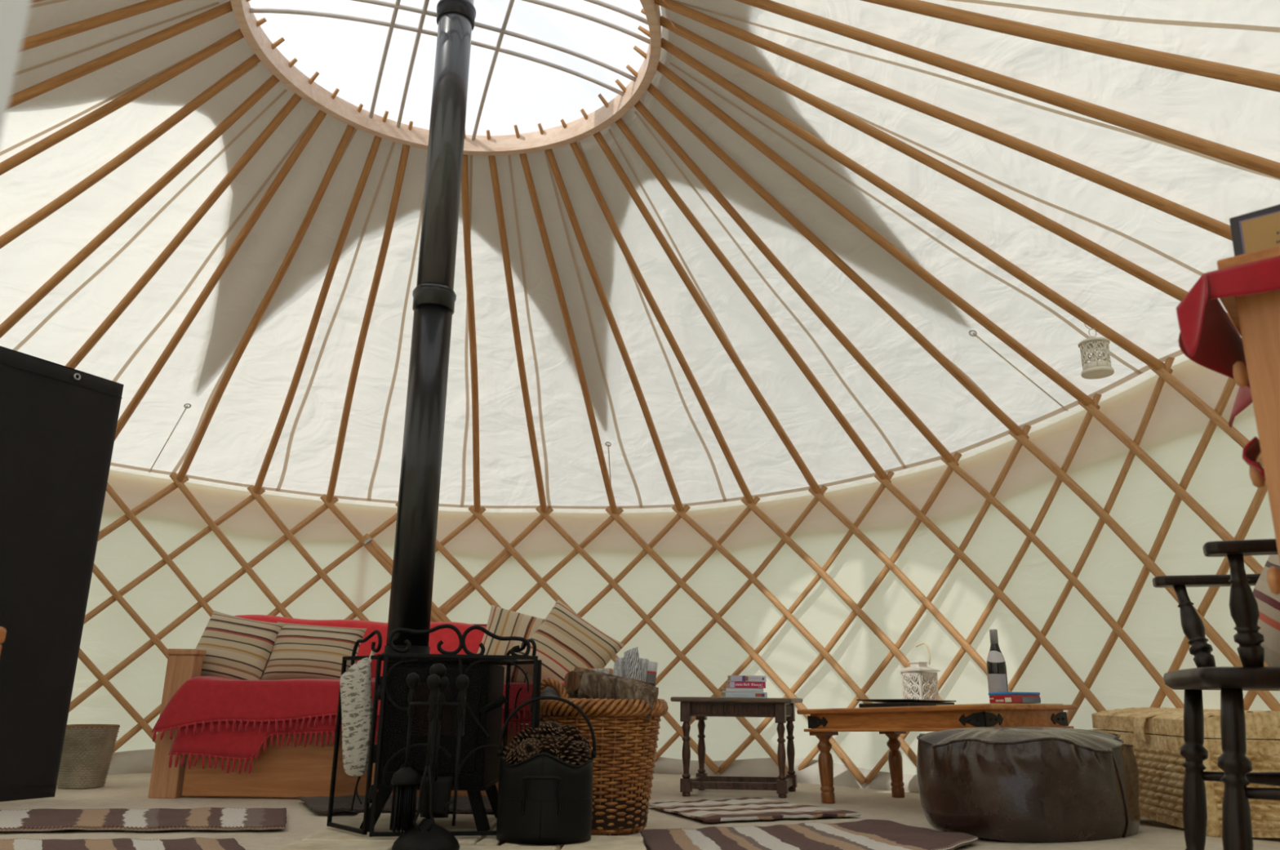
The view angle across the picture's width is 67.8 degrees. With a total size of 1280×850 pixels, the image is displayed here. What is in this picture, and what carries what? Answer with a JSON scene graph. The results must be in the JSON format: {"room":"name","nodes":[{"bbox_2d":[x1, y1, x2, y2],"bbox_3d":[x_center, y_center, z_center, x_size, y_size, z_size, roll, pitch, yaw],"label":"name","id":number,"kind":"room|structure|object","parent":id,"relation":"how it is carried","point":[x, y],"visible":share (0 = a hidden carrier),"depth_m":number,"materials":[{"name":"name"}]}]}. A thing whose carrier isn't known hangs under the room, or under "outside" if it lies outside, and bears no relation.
{"room":"traditional dwelling","nodes":[
{"label":"traditional dwelling","id":0,"kind":"room"},
{"bbox_2d":[339,649,374,775],"bbox_3d":[-0.802,0.811,2.701,0.109,0.348,0.046,5,-16,-15],"label":"glove","id":1,"kind":"object","parent":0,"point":[357,705],"visible":0.98,"depth_m":2.68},
{"bbox_2d":[0,0,1279,513],"bbox_3d":[-0.659,-0.888,3.248,5.822,1.440,6.015,1,-16,0],"label":"ceiling","id":2,"kind":"structure","parent":0,"point":[233,446],"depth_m":4.24,"materials":[{"name":"fabric"}]},
{"bbox_2d":[20,0,182,52],"bbox_3d":[-2.387,-1.033,2.961,2.101,1.408,0.041,5,-16,-14],"label":"pole","id":3,"kind":"object","parent":2,"relation":"attached to","point":[89,24],"visible":0.85,"depth_m":3.19,"materials":[{"name":"brown wood"}]},
{"bbox_2d":[114,88,339,440],"bbox_3d":[-2.080,-0.589,4.512,2.073,1.401,0.042,-12,-20,39],"label":"pole","id":4,"kind":"object","parent":2,"relation":"attached to","point":[320,116],"visible":0.8,"depth_m":4.42,"materials":[{"name":"brown wood"}]},
{"bbox_2d":[253,111,388,493],"bbox_3d":[-1.675,-0.480,4.862,0.047,1.415,2.073,10,-18,-31],"label":"pole","id":5,"kind":"object","parent":2,"relation":"attached to","point":[376,141],"visible":0.94,"depth_m":4.78,"materials":[{"name":"brown wood"}]},
{"bbox_2d":[230,0,661,155],"bbox_3d":[-0.709,-1.523,3.638,1.580,0.153,1.580,1,-16,0],"label":"ring","id":6,"kind":"object","parent":2,"relation":"attached to","point":[345,112],"visible":0.95,"depth_m":3.92,"materials":[{"name":"brown wood"}]},
{"bbox_2d":[461,129,480,512],"bbox_3d":[-0.898,-0.394,5.101,0.050,1.450,2.049,2,-16,-5],"label":"pole","id":7,"kind":"object","parent":2,"relation":"attached to","point":[464,177],"visible":0.83,"depth_m":5.01,"materials":[{"name":"brown wood"}]},
{"bbox_2d":[486,129,547,512],"bbox_3d":[-0.643,-0.385,5.104,0.045,1.435,2.009,0,-16,4],"label":"pole","id":8,"kind":"object","parent":2,"relation":"attached to","point":[492,162],"visible":0.95,"depth_m":4.99,"materials":[{"name":"brown wood"}]},
{"bbox_2d":[626,64,1029,439],"bbox_3d":[0.854,-0.698,4.104,2.019,1.352,0.046,8,-17,-23],"label":"pole","id":9,"kind":"object","parent":2,"relation":"attached to","point":[665,102],"visible":0.91,"depth_m":4.09,"materials":[{"name":"brown wood"}]},
{"bbox_2d":[633,45,1100,409],"bbox_3d":[0.956,-0.778,3.902,2.083,1.303,0.042,6,-16,-17],"label":"pole","id":10,"kind":"object","parent":2,"relation":"attached to","point":[991,326],"visible":0.88,"depth_m":3.90,"materials":[{"name":"brown wood"}]},
{"bbox_2d":[0,772,1279,849],"bbox_3d":[-0.690,1.164,2.681,5.736,0.056,5.923,1,-16,0],"label":"floor","id":11,"kind":"structure","parent":0,"point":[129,790],"depth_m":3.47,"materials":[{"name":"carpet"}]},
{"bbox_2d":[0,626,6,653],"bbox_3d":[-1.010,0.460,1.028,0.397,0.500,0.339,1,-16,0],"label":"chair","id":12,"kind":"object","parent":11,"relation":"on","point":[2,630],"visible":1,"depth_m":1.25,"materials":[{"name":"orange wood"}]},
{"bbox_2d":[0,346,124,801],"bbox_3d":[-2.477,0.504,3.468,0.047,1.675,1.018,-7,-17,26],"label":"door","id":13,"kind":"structure","parent":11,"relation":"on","point":[58,422],"depth_m":3.72,"materials":[{"name":"wood"}]},
{"bbox_2d":[56,724,119,788],"bbox_3d":[-2.435,1.452,4.184,0.207,0.257,0.207,1,-16,0],"label":"basket","id":14,"kind":"object","parent":11,"relation":"on","point":[87,748],"visible":0.94,"depth_m":4.11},
{"bbox_2d":[0,836,245,849],"bbox_3d":[-1.337,1.072,2.346,0.691,0.020,0.925,9,-18,-27],"label":"rag rug","id":15,"kind":"object","parent":11,"relation":"on","point":[124,843],"visible":1,"depth_m":2.57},
{"bbox_2d":[0,806,286,831],"bbox_3d":[-1.752,1.273,3.080,1.253,0.023,0.527,3,-16,-9],"label":"rag rug","id":16,"kind":"object","parent":11,"relation":"on","point":[215,818],"visible":1,"depth_m":3.04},
{"bbox_2d":[68,472,553,753],"bbox_3d":[-2.220,0.536,3.349,2.512,1.551,5.483,-3,-16,13],"label":"lattice","id":17,"kind":"object","parent":11,"relation":"on","point":[103,680],"visible":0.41,"depth_m":5.30,"materials":[{"name":"brown wood"}]},
{"bbox_2d":[7,0,250,109],"bbox_3d":[-2.449,-0.957,3.225,2.084,1.403,0.041,2,-16,-5],"label":"pole","id":18,"kind":"object","parent":17,"relation":"on","point":[67,77],"visible":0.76,"depth_m":3.38,"materials":[{"name":"brown wood"}]},
{"bbox_2d":[0,17,266,175],"bbox_3d":[-2.466,-0.876,3.505,2.071,1.399,0.043,0,-16,4],"label":"pole","id":19,"kind":"object","parent":17,"relation":"on","point":[30,152],"visible":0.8,"depth_m":3.56,"materials":[{"name":"brown wood"}]},
{"bbox_2d":[0,37,284,248],"bbox_3d":[-2.426,-0.803,3.783,2.082,1.408,0.054,-3,-16,12],"label":"pole","id":20,"kind":"object","parent":17,"relation":"on","point":[19,229],"visible":0.87,"depth_m":3.77,"materials":[{"name":"brown wood"}]},
{"bbox_2d":[0,57,297,337],"bbox_3d":[-2.358,-0.724,4.042,2.066,1.398,0.044,-6,-17,21],"label":"pole","id":21,"kind":"object","parent":17,"relation":"on","point":[221,128],"visible":0.89,"depth_m":3.98,"materials":[{"name":"brown wood"}]},
{"bbox_2d":[65,71,319,368],"bbox_3d":[-2.232,-0.657,4.290,2.081,1.407,0.043,-9,-18,30],"label":"pole","id":22,"kind":"object","parent":17,"relation":"on","point":[295,100],"visible":0.66,"depth_m":4.20,"materials":[{"name":"brown wood"}]},
{"bbox_2d":[176,103,363,481],"bbox_3d":[-1.892,-0.527,4.710,0.053,1.394,2.063,14,-20,-39],"label":"pole","id":23,"kind":"object","parent":17,"relation":"on","point":[348,131],"visible":0.96,"depth_m":4.65,"materials":[{"name":"brown wood"}]},
{"bbox_2d":[325,120,413,502],"bbox_3d":[-1.451,-0.435,4.981,0.052,1.418,2.056,7,-17,-23],"label":"pole","id":24,"kind":"object","parent":17,"relation":"on","point":[405,149],"visible":0.96,"depth_m":4.88,"materials":[{"name":"brown wood"}]},
{"bbox_2d":[147,623,613,798],"bbox_3d":[-1.037,1.255,4.319,1.842,0.753,0.929,1,-16,0],"label":"futon sofa","id":25,"kind":"object","parent":11,"relation":"on","point":[287,771],"visible":0.29,"depth_m":3.83,"materials":[{"name":"brown wood"}]},
{"bbox_2d":[151,675,564,773],"bbox_3d":[-1.100,1.273,4.083,1.686,0.386,0.642,1,-16,0],"label":"throw","id":26,"kind":"object","parent":25,"relation":"on","point":[213,716],"visible":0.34,"depth_m":3.80,"materials":[{"name":"fabric"}]},
{"bbox_2d":[195,610,285,679],"bbox_3d":[-1.757,0.974,4.124,0.405,0.346,0.173,-1,-16,7],"label":"striped cushion","id":27,"kind":"object","parent":26,"relation":"on","point":[236,647],"visible":0.82,"depth_m":4.07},
{"bbox_2d":[260,622,366,679],"bbox_3d":[-1.413,0.993,4.131,0.406,0.274,0.168,1,-16,0],"label":"striped cushion","id":28,"kind":"object","parent":26,"relation":"on","point":[299,651],"visible":0.85,"depth_m":4.07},
{"bbox_2d":[477,604,544,682],"bbox_3d":[-0.529,1.008,4.264,0.465,0.413,0.199,1,-16,0],"label":"striped cushion","id":29,"kind":"object","parent":26,"relation":"on","point":[502,622],"visible":0.43,"depth_m":4.25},
{"bbox_2d":[234,614,486,677],"bbox_3d":[-1.164,1.191,4.671,1.766,0.506,0.390,1,-16,0],"label":"throw","id":30,"kind":"object","parent":25,"relation":"on","point":[448,636],"visible":0.17,"depth_m":4.71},
{"bbox_2d":[471,623,487,626],"bbox_3d":[-1.096,1.157,4.745,1.470,0.336,0.162,1,-16,0],"label":"cushion","id":31,"kind":"object","parent":25,"relation":"on","point":[482,624],"depth_m":4.80,"materials":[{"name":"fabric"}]},
{"bbox_2d":[516,599,624,681],"bbox_3d":[-0.324,1.007,4.213,0.509,0.483,0.208,1,-16,0],"label":"striped cushion","id":32,"kind":"object","parent":25,"relation":"on","point":[564,641],"visible":0.71,"depth_m":4.17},
{"bbox_2d":[297,794,493,813],"bbox_3d":[-0.849,1.423,3.580,0.920,0.025,0.486,3,-16,-8],"label":"rug","id":33,"kind":"object","parent":11,"relation":"on","point":[319,804],"visible":0.32,"depth_m":3.50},
{"bbox_2d":[274,812,646,849],"bbox_3d":[-0.451,1.145,2.580,0.940,0.042,1.104,1,-16,0],"label":"stone hearth","id":34,"kind":"object","parent":11,"relation":"on","point":[329,837],"visible":0.5,"depth_m":2.56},
{"bbox_2d":[391,662,459,849],"bbox_3d":[-0.533,0.847,2.445,0.168,0.455,0.168,1,-16,0],"label":"stand","id":35,"kind":"object","parent":34,"relation":"on","point":[438,837],"visible":0.78,"depth_m":2.37,"materials":[{"name":"black metal"}]},
{"bbox_2d":[389,672,419,832],"bbox_3d":[-0.599,0.840,2.457,0.072,0.389,0.072,1,-16,0],"label":"brush","id":36,"kind":"object","parent":35,"relation":"hanging from","point":[405,780],"visible":0.98,"depth_m":2.42,"materials":[{"name":"black metal"}]},
{"bbox_2d":[412,673,440,831],"bbox_3d":[-0.529,0.817,2.385,0.047,0.375,0.036,-10,-19,34],"label":"tongs","id":37,"kind":"object","parent":35,"relation":"hanging from","point":[433,681],"visible":1,"depth_m":2.38,"materials":[{"name":"black metal"}]},
{"bbox_2d":[419,675,453,817],"bbox_3d":[-0.533,0.846,2.514,0.086,0.356,0.036,1,-16,0],"label":"shovel","id":38,"kind":"object","parent":35,"relation":"hanging from","point":[442,785],"visible":0.7,"depth_m":2.49,"materials":[{"name":"black metal"}]},
{"bbox_2d":[443,674,469,826],"bbox_3d":[-0.470,0.833,2.451,0.043,0.369,0.035,-9,-19,32],"label":"poker","id":39,"kind":"object","parent":35,"relation":"hanging from","point":[462,681],"visible":1,"depth_m":2.46,"materials":[{"name":"black metal"}]},
{"bbox_2d":[326,623,542,836],"bbox_3d":[-0.591,0.872,2.762,0.571,0.565,0.266,4,-16,-13],"label":"guard","id":40,"kind":"object","parent":34,"relation":"on","point":[380,691],"visible":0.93,"depth_m":2.71,"materials":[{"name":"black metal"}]},
{"bbox_2d":[360,644,517,831],"bbox_3d":[-0.600,0.946,2.917,0.429,0.521,0.419,1,-16,0],"label":"wood stove","id":41,"kind":"object","parent":34,"relation":"on","point":[484,692],"visible":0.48,"depth_m":2.77,"materials":[{"name":"metal"}]},
{"bbox_2d":[386,0,475,646],"bbox_3d":[-0.712,-0.831,3.430,0.149,3.205,0.149,-8,-18,27],"label":"pipe","id":42,"kind":"object","parent":41,"relation":"on","point":[434,297],"visible":1,"depth_m":3.23,"materials":[{"name":"metal"}]},
{"bbox_2d":[496,695,596,844],"bbox_3d":[-0.257,0.949,2.652,0.251,0.375,0.257,14,-20,-39],"label":"bucket","id":43,"kind":"object","parent":34,"relation":"on","point":[543,798],"visible":0.91,"depth_m":2.54,"materials":[{"name":"paint"}]},
{"bbox_2d":[501,740,519,763],"bbox_3d":[-0.352,0.926,2.673,0.076,0.076,0.068,-7,-18,27],"label":"pine cone","id":44,"kind":"object","parent":43,"relation":"in","point":[513,745],"visible":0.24,"depth_m":2.66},
{"bbox_2d":[505,747,520,764],"bbox_3d":[-0.331,0.930,2.626,0.081,0.076,0.072,2,-16,-4],"label":"pine cone","id":45,"kind":"object","parent":43,"relation":"in","point":[511,758],"visible":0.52,"depth_m":2.61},
{"bbox_2d":[511,727,542,744],"bbox_3d":[-0.316,0.899,2.686,0.095,0.089,0.082,16,-22,-43],"label":"pine cone","id":46,"kind":"object","parent":43,"relation":"in","point":[527,733],"visible":0.31,"depth_m":2.68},
{"bbox_2d":[515,737,540,762],"bbox_3d":[-0.301,0.912,2.634,0.088,0.090,0.100,-4,-16,15],"label":"pine cone","id":47,"kind":"object","parent":43,"relation":"in","point":[528,748],"visible":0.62,"depth_m":2.60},
{"bbox_2d":[533,720,563,740],"bbox_3d":[-0.262,0.890,2.693,0.097,0.103,0.090,-6,-17,23],"label":"pine cone","id":48,"kind":"object","parent":43,"relation":"in","point":[549,728],"visible":0.49,"depth_m":2.67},
{"bbox_2d":[535,735,561,759],"bbox_3d":[-0.249,0.904,2.627,0.087,0.089,0.097,-2,-16,10],"label":"pine cone","id":49,"kind":"object","parent":43,"relation":"in","point":[546,744],"visible":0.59,"depth_m":2.60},
{"bbox_2d":[552,735,582,764],"bbox_3d":[-0.205,0.911,2.621,0.093,0.105,0.094,-1,-16,7],"label":"pine cone","id":50,"kind":"object","parent":43,"relation":"in","point":[566,747],"visible":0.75,"depth_m":2.60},
{"bbox_2d":[555,724,582,742],"bbox_3d":[-0.204,0.898,2.684,0.090,0.101,0.101,-2,-16,9],"label":"pine cone","id":51,"kind":"object","parent":43,"relation":"in","point":[570,731],"visible":0.4,"depth_m":2.68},
{"bbox_2d":[570,740,591,764],"bbox_3d":[-0.172,0.917,2.639,0.075,0.080,0.075,-5,-17,19],"label":"pine cone","id":52,"kind":"object","parent":43,"relation":"in","point":[581,744],"visible":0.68,"depth_m":2.63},
{"bbox_2d":[577,737,591,759],"bbox_3d":[-0.181,0.932,2.704,0.083,0.091,0.094,-6,-17,23],"label":"pine cone","id":53,"kind":"object","parent":43,"relation":"in","point":[584,739],"visible":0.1,"depth_m":2.71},
{"bbox_2d":[528,676,668,835],"bbox_3d":[-0.140,1.081,3.150,0.464,0.472,0.464,2,-16,-3],"label":"basket","id":54,"kind":"object","parent":11,"relation":"on","point":[624,763],"visible":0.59,"depth_m":2.99,"materials":[{"name":"wicker"}]},
{"bbox_2d":[539,686,559,720],"bbox_3d":[-0.298,0.923,3.167,0.096,0.136,0.155,2,-16,-5],"label":"log","id":55,"kind":"object","parent":54,"relation":"on","point":[548,691],"visible":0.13,"depth_m":3.14,"materials":[{"name":"silver wood"}]},
{"bbox_2d":[563,685,577,697],"bbox_3d":[-0.193,0.947,3.294,0.174,0.101,0.093,3,-16,-6],"label":"log","id":56,"kind":"object","parent":54,"relation":"in","point":[572,694],"visible":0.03,"depth_m":3.26,"materials":[{"name":"wood"}]},
{"bbox_2d":[564,670,602,691],"bbox_3d":[-0.180,0.863,3.205,0.067,0.068,0.190,-7,-18,27],"label":"log","id":57,"kind":"object","parent":54,"relation":"in","point":[572,679],"visible":0.36,"depth_m":3.13,"materials":[{"name":"wood"}]},
{"bbox_2d":[593,668,609,674],"bbox_3d":[-0.135,0.866,3.327,0.058,0.029,0.026,1,-16,0],"label":"newspaper","id":58,"kind":"object","parent":54,"relation":"in","point":[603,670],"visible":0.43,"depth_m":3.33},
{"bbox_2d":[573,666,652,684],"bbox_3d":[-0.098,0.889,3.245,0.278,0.127,0.075,1,-16,-2],"label":"log","id":59,"kind":"object","parent":54,"relation":"in","point":[576,668],"visible":0.11,"depth_m":3.24,"materials":[{"name":"brown wood"}]},
{"bbox_2d":[577,668,658,721],"bbox_3d":[-0.072,0.881,3.112,0.264,0.163,0.113,-1,-16,7],"label":"log","id":60,"kind":"object","parent":54,"relation":"in","point":[593,684],"visible":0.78,"depth_m":3.08,"materials":[{"name":"wood"}]},
{"bbox_2d":[612,657,625,677],"bbox_3d":[-0.066,0.872,3.306,0.069,0.124,0.030,1,-16,0],"label":"newspaper","id":61,"kind":"object","parent":54,"relation":"in","point":[619,669],"visible":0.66,"depth_m":3.31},
{"bbox_2d":[623,646,642,680],"bbox_3d":[-0.019,0.852,3.284,0.076,0.171,0.031,1,-16,0],"label":"newspaper","id":62,"kind":"object","parent":54,"relation":"in","point":[632,662],"visible":0.62,"depth_m":3.29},
{"bbox_2d":[639,657,648,681],"bbox_3d":[0.002,0.879,3.312,0.059,0.135,0.027,1,-16,0],"label":"newspaper","id":63,"kind":"object","parent":54,"relation":"in","point":[643,662],"visible":0.47,"depth_m":3.32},
{"bbox_2d":[645,661,657,685],"bbox_3d":[0.035,0.879,3.250,0.051,0.143,0.039,1,-16,0],"label":"newspaper","id":64,"kind":"object","parent":54,"relation":"in","point":[652,665],"visible":0.54,"depth_m":3.25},
{"bbox_2d":[670,696,802,798],"bbox_3d":[0.453,1.449,4.312,0.645,0.414,0.435,1,-16,0],"label":"side table","id":65,"kind":"object","parent":11,"relation":"on","point":[783,709],"visible":1,"depth_m":4.19,"materials":[{"name":"brown wood"}]},
{"bbox_2d":[720,691,767,697],"bbox_3d":[0.471,1.227,4.331,0.190,0.024,0.126,2,-16,-6],"label":"book","id":66,"kind":"object","parent":65,"relation":"on","point":[723,694],"visible":0.96,"depth_m":4.27,"materials":[{"name":"white paper"}]},
{"bbox_2d":[722,687,763,692],"bbox_3d":[0.468,1.207,4.337,0.170,0.016,0.116,2,-16,-3],"label":"book","id":67,"kind":"object","parent":66,"relation":"on","point":[725,689],"visible":1,"depth_m":4.28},
{"bbox_2d":[724,681,765,688],"bbox_3d":[0.480,1.185,4.342,0.165,0.026,0.111,2,-16,-4],"label":"book","id":68,"kind":"object","parent":67,"relation":"on","point":[728,684],"visible":0.99,"depth_m":4.29,"materials":[{"name":"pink paper"}]},
{"bbox_2d":[727,675,766,681],"bbox_3d":[0.486,1.159,4.350,0.160,0.026,0.111,2,-16,-4],"label":"book","id":69,"kind":"object","parent":68,"relation":"on","point":[731,677],"visible":0.99,"depth_m":4.30,"materials":[{"name":"paper"}]},
{"bbox_2d":[731,675,742,680],"bbox_3d":[0.437,1.142,4.294,0.048,0.025,0.001,2,-16,-4],"label":"print","id":70,"kind":"object","parent":69,"relation":"on","point":[734,677],"depth_m":4.29},
{"bbox_2d":[649,796,861,822],"bbox_3d":[0.395,1.447,3.595,0.635,0.021,0.608,7,-17,-22],"label":"rag rug","id":71,"kind":"object","parent":11,"relation":"on","point":[746,808],"visible":1,"depth_m":3.52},
{"bbox_2d":[639,818,978,849],"bbox_3d":[0.479,1.130,2.524,0.957,0.042,1.348,1,-16,0],"label":"rag rug","id":72,"kind":"object","parent":11,"relation":"on","point":[866,833],"visible":1,"depth_m":2.77,"materials":[{"name":"fabric"}]},
{"bbox_2d":[363,331,1279,784],"bbox_3d":[0.664,0.530,3.480,2.590,1.709,5.857,7,-17,-22],"label":"lattice","id":73,"kind":"object","parent":11,"relation":"on","point":[1215,416],"visible":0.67,"depth_m":4.50,"materials":[{"name":"brown wood"}]},
{"bbox_2d":[514,124,617,513],"bbox_3d":[-0.349,-0.395,5.044,0.048,1.461,1.992,-3,-16,12],"label":"pole","id":74,"kind":"object","parent":73,"relation":"on","point":[523,157],"visible":0.95,"depth_m":4.94,"materials":[{"name":"brown wood"}]},
{"bbox_2d":[537,123,684,511],"bbox_3d":[-0.098,-0.408,4.955,0.048,1.467,1.950,-6,-17,21],"label":"pole","id":75,"kind":"object","parent":73,"relation":"on","point":[549,153],"visible":0.93,"depth_m":4.87,"materials":[{"name":"brown wood"}]},
{"bbox_2d":[560,119,754,503],"bbox_3d":[0.150,-0.444,4.821,0.048,1.454,1.906,-9,-18,31],"label":"pole","id":76,"kind":"object","parent":73,"relation":"on","point":[579,155],"visible":0.94,"depth_m":4.76,"materials":[{"name":"brown wood"}]},
{"bbox_2d":[580,108,824,496],"bbox_3d":[0.361,-0.493,4.658,0.042,1.453,1.892,-13,-21,40],"label":"pole","id":77,"kind":"object","parent":73,"relation":"on","point":[599,138],"visible":0.9,"depth_m":4.62,"materials":[{"name":"brown wood"}]},
{"bbox_2d":[597,93,891,482],"bbox_3d":[0.553,-0.557,4.479,1.923,1.440,0.046,13,-20,-38],"label":"pole","id":78,"kind":"object","parent":73,"relation":"on","point":[620,123],"visible":0.88,"depth_m":4.45,"materials":[{"name":"brown wood"}]},
{"bbox_2d":[615,79,959,465],"bbox_3d":[0.715,-0.617,4.300,1.964,1.410,0.046,10,-18,-31],"label":"pole","id":79,"kind":"object","parent":73,"relation":"on","point":[822,316],"visible":0.89,"depth_m":4.28,"materials":[{"name":"brown wood"}]},
{"bbox_2d":[637,26,1173,373],"bbox_3d":[1.032,-0.861,3.678,2.137,1.251,0.046,4,-16,-11],"label":"pole","id":80,"kind":"object","parent":73,"relation":"on","point":[1086,318],"visible":0.89,"depth_m":3.66,"materials":[{"name":"brown wood"}]},
{"bbox_2d":[1078,316,1114,378],"bbox_3d":[1.754,-0.309,3.677,0.116,0.240,0.116,1,-16,0],"label":"hanging lantern","id":81,"kind":"object","parent":80,"relation":"hanging from","point":[1095,369],"visible":1,"depth_m":3.63,"materials":[{"name":"beige metal"}]},
{"bbox_2d":[640,8,1239,332],"bbox_3d":[1.081,-0.924,3.427,2.174,1.241,0.043,2,-16,-3],"label":"pole","id":82,"kind":"object","parent":73,"relation":"on","point":[1040,220],"visible":0.8,"depth_m":3.41,"materials":[{"name":"brown wood"}]},
{"bbox_2d":[653,0,1231,240],"bbox_3d":[1.071,-1.001,3.166,2.217,1.238,0.050,-1,-16,6],"label":"pole","id":83,"kind":"object","parent":73,"relation":"on","point":[1209,224],"visible":0.93,"depth_m":3.15,"materials":[{"name":"brown wood"}]},
{"bbox_2d":[734,0,1279,178],"bbox_3d":[1.000,-1.077,2.900,2.258,1.242,0.041,-3,-16,12],"label":"pole","id":84,"kind":"object","parent":73,"relation":"on","point":[1260,164],"visible":1,"depth_m":2.83,"materials":[{"name":"brown wood"}]},
{"bbox_2d":[860,0,1279,92],"bbox_3d":[0.909,-1.145,2.672,2.283,1.241,0.052,-5,-17,19],"label":"pole","id":85,"kind":"object","parent":73,"relation":"on","point":[1231,73],"visible":1,"depth_m":2.52,"materials":[{"name":"brown wood"}]},
{"bbox_2d":[796,703,1077,803],"bbox_3d":[1.181,1.327,3.828,0.605,0.406,0.920,12,-19,-35],"label":"coffee table","id":86,"kind":"object","parent":11,"relation":"on","point":[892,722],"visible":0.59,"depth_m":3.69,"materials":[{"name":"wood"}]},
{"bbox_2d":[856,698,955,707],"bbox_3d":[1.094,1.144,3.909,0.310,0.038,0.260,12,-19,-35],"label":"folder","id":87,"kind":"object","parent":86,"relation":"on","point":[885,702],"visible":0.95,"depth_m":3.82,"materials":[{"name":"leather"}]},
{"bbox_2d":[897,642,940,700],"bbox_3d":[1.222,1.094,4.170,0.126,0.277,0.126,11,-18,-31],"label":"lantern","id":88,"kind":"object","parent":86,"relation":"on","point":[917,672],"visible":0.88,"depth_m":4.13,"materials":[{"name":"beige metal"}]},
{"bbox_2d":[936,702,1062,705],"bbox_3d":[1.388,1.078,3.669,0.460,0.013,0.250,12,-19,-35],"label":"leaflet","id":89,"kind":"object","parent":86,"relation":"on","point":[986,703],"visible":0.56,"depth_m":3.54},
{"bbox_2d":[986,629,1008,702],"bbox_3d":[1.411,0.956,3.769,0.074,0.288,0.074,1,-16,0],"label":"wine bottle","id":90,"kind":"object","parent":89,"relation":"on","point":[997,674],"visible":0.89,"depth_m":3.74,"materials":[{"name":"black glass"}]},
{"bbox_2d":[988,691,1040,703],"bbox_3d":[1.423,1.036,3.616,0.194,0.044,0.101,12,-19,-35],"label":"book","id":91,"kind":"object","parent":89,"relation":"on","point":[1023,697],"visible":0.98,"depth_m":3.57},
{"bbox_2d":[1022,697,1040,702],"bbox_3d":[1.478,1.038,3.595,0.122,0.019,0.002,12,-19,-35],"label":"print","id":92,"kind":"object","parent":91,"relation":"on","point":[1024,700],"depth_m":3.59,"materials":[{"name":"paper"}]},
{"bbox_2d":[916,725,1140,842],"bbox_3d":[1.198,1.098,2.965,0.642,0.303,0.642,1,-16,0],"label":"pouf","id":93,"kind":"object","parent":11,"relation":"on","point":[1024,784],"visible":1,"depth_m":2.71,"materials":[{"name":"leather"}]},
{"bbox_2d":[1088,706,1279,837],"bbox_3d":[1.889,1.129,3.176,0.480,0.350,0.842,0,-16,4],"label":"wicker trunk","id":94,"kind":"object","parent":11,"relation":"on","point":[1159,759],"visible":0.56,"depth_m":2.95,"materials":[{"name":"wicker"}]},
{"bbox_2d":[1152,538,1279,849],"bbox_3d":[1.282,0.425,1.819,0.486,1.061,0.587,-5,-17,20],"label":"wooden armchair","id":95,"kind":"object","parent":11,"relation":"on","point":[1237,828],"visible":0.98,"depth_m":1.67,"materials":[{"name":"brown wood"}]},
{"bbox_2d":[1253,554,1279,666],"bbox_3d":[1.265,0.332,1.830,0.179,0.322,0.384,-7,-17,25],"label":"striped cushion","id":96,"kind":"object","parent":95,"relation":"on","point":[1268,603],"visible":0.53,"depth_m":1.76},
{"bbox_2d":[1218,289,1279,595],"bbox_3d":[1.009,0.290,1.181,0.331,0.965,0.440,-12,-20,38],"label":"dresser","id":97,"kind":"object","parent":11,"relation":"on","point":[1256,317],"visible":0.94,"depth_m":1.21,"materials":[{"name":"brown wood"}]},
{"bbox_2d":[1176,255,1279,427],"bbox_3d":[0.980,-0.120,1.310,0.376,0.115,0.477,-12,-20,38],"label":"cloth","id":98,"kind":"object","parent":97,"relation":"on","point":[1208,337],"visible":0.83,"depth_m":1.25,"materials":[{"name":"fabric"}]},
{"bbox_2d":[1217,245,1279,269],"bbox_3d":[1.018,-0.188,1.314,0.316,0.018,0.430,-12,-20,38],"label":"wooden board","id":99,"kind":"object","parent":98,"relation":"on","point":[1274,251],"visible":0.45,"depth_m":1.23,"materials":[{"name":"brown wood"}]},
{"bbox_2d":[1229,204,1279,256],"bbox_3d":[0.874,-0.268,1.252,0.165,0.095,0.032,-12,-20,38],"label":"framed plaque","id":100,"kind":"object","parent":99,"relation":"on","point":[1260,229],"visible":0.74,"depth_m":1.28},
{"bbox_2d":[1242,436,1266,479],"bbox_3d":[0.797,0.047,1.235,0.022,0.051,0.065,-12,-20,38],"label":"cloth","id":101,"kind":"object","parent":97,"relation":"hanging from","point":[1251,451],"visible":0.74,"depth_m":1.22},
{"bbox_2d":[66,359,1279,774],"bbox_3d":[-0.683,0.344,2.913,5.718,1.663,5.912,1,-16,0],"label":"wall","id":102,"kind":"structure","parent":0,"point":[1221,482],"depth_m":4.92,"materials":[{"name":"fabric"}]},
{"bbox_2d":[0,0,31,140],"bbox_3d":[0.174,-0.208,0.477,0.990,1.520,0.090,5,-16,-15],"label":"door","id":103,"kind":"structure","parent":102,"relation":"in","point":[14,14],"depth_m":0.37,"materials":[{"name":"white paint"}]},
{"bbox_2d":[148,31,1068,484],"bbox_3d":[-0.763,-0.938,3.626,5.002,1.612,5.072,-2,-16,8],"label":"rope","id":104,"kind":"object","parent":102,"relation":"attached to","point":[975,334],"depth_m":4.13,"materials":[{"name":"fabric"}]},
{"bbox_2d":[106,748,1142,817],"bbox_3d":[-0.689,1.135,2.689,5.679,0.120,5.865,1,-16,0],"label":"baseboard","id":105,"kind":"structure","parent":102,"relation":"attached to","point":[140,761],"depth_m":4.86,"materials":[{"name":"fabric"}]},
{"bbox_2d":[110,350,1183,508],"bbox_3d":[-0.669,-0.353,3.108,5.625,0.224,5.808,1,-16,0],"label":"trim","id":106,"kind":"structure","parent":102,"relation":"attached to","point":[1178,353],"depth_m":5.18,"materials":[{"name":"fabric"}]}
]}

